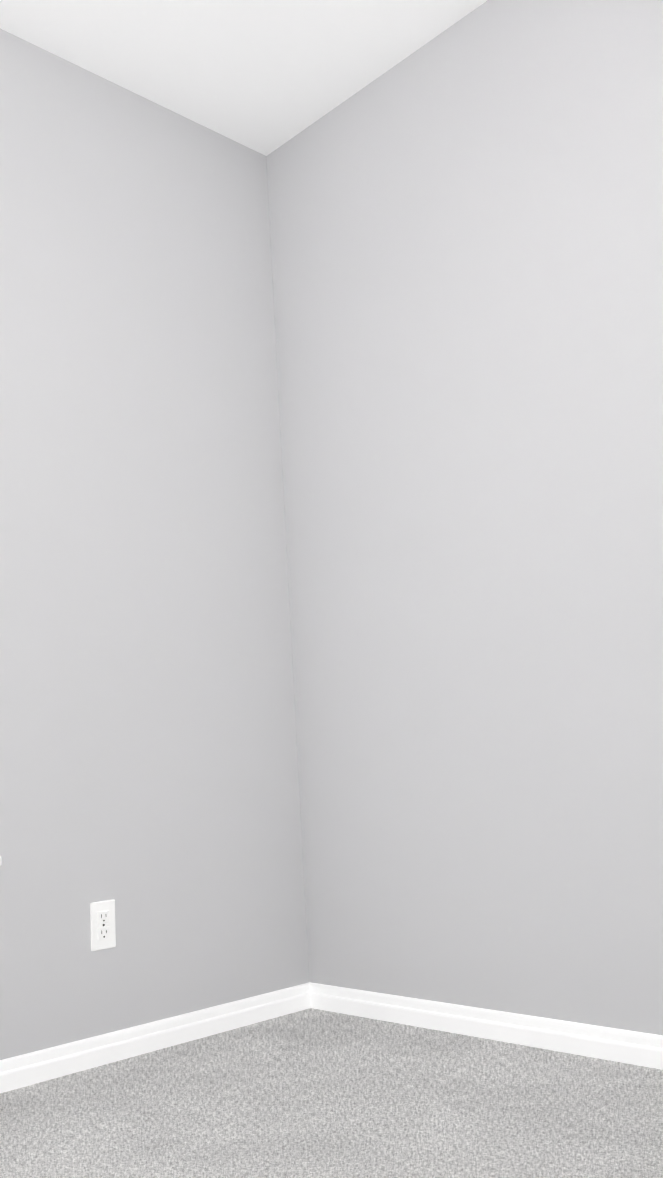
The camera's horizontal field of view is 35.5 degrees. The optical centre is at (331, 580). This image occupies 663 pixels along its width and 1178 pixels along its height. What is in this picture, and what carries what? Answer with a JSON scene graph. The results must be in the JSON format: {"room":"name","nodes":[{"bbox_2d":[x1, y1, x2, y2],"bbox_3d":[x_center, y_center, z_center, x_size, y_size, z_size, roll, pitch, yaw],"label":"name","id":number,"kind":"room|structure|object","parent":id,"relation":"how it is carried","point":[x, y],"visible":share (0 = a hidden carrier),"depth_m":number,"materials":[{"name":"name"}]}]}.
{"room":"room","nodes":[
{"label":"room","id":0,"kind":"room"},
{"bbox_2d":[0,28,309,1059],"bbox_3d":[-1.379,-0.224,2.192,3.300,2.740,0.150,7,-14,-44],"label":"wall","id":1,"kind":"structure","parent":0,"point":[148,762],"depth_m":2.89,"materials":[{"name":"grey paint"}]},
{"bbox_2d":[90,899,115,950],"bbox_3d":[-0.575,0.868,2.610,0.070,0.116,0.007,7,-14,-44],"label":"electrical outlet","id":2,"kind":"object","parent":1,"relation":"attached to","point":[102,913],"visible":1,"depth_m":2.61,"materials":[{"name":"white plastic"}]},
{"bbox_2d":[0,982,310,1092],"bbox_3d":[-1.243,1.075,1.894,3.300,0.066,0.014,7,-14,-44],"label":"baseboard","id":3,"kind":"structure","parent":1,"relation":"attached to","point":[24,1070],"depth_m":2.63,"materials":[{"name":"white paint"}]},
{"bbox_2d":[0,0,486,155],"bbox_3d":[-0.417,-1.875,1.390,3.600,0.100,3.170,7,-14,-44],"label":"ceiling","id":4,"kind":"structure","parent":0,"point":[265,77],"depth_m":2.99,"materials":[{"name":"white paint"}]},
{"bbox_2d":[0,1008,662,1177],"bbox_3d":[-0.249,0.914,0.879,3.600,0.100,3.170,7,-14,-44],"label":"floor","id":5,"kind":"structure","parent":0,"point":[312,1093],"depth_m":2.09,"materials":[{"name":"carpet"}]},
{"bbox_2d":[266,0,662,1034],"bbox_3d":[0.907,-0.337,2.325,0.150,2.740,3.170,7,-14,-44],"label":"wall","id":6,"kind":"structure","parent":0,"point":[466,222],"depth_m":2.73,"materials":[{"name":"grey paint"}]},
{"bbox_2d":[310,983,662,1069],"bbox_3d":[0.927,0.969,2.028,0.014,0.066,2.870,7,-14,-44],"label":"baseboard","id":7,"kind":"structure","parent":6,"relation":"attached to","point":[623,1046],"depth_m":2.54,"materials":[{"name":"white paint"}]}
]}

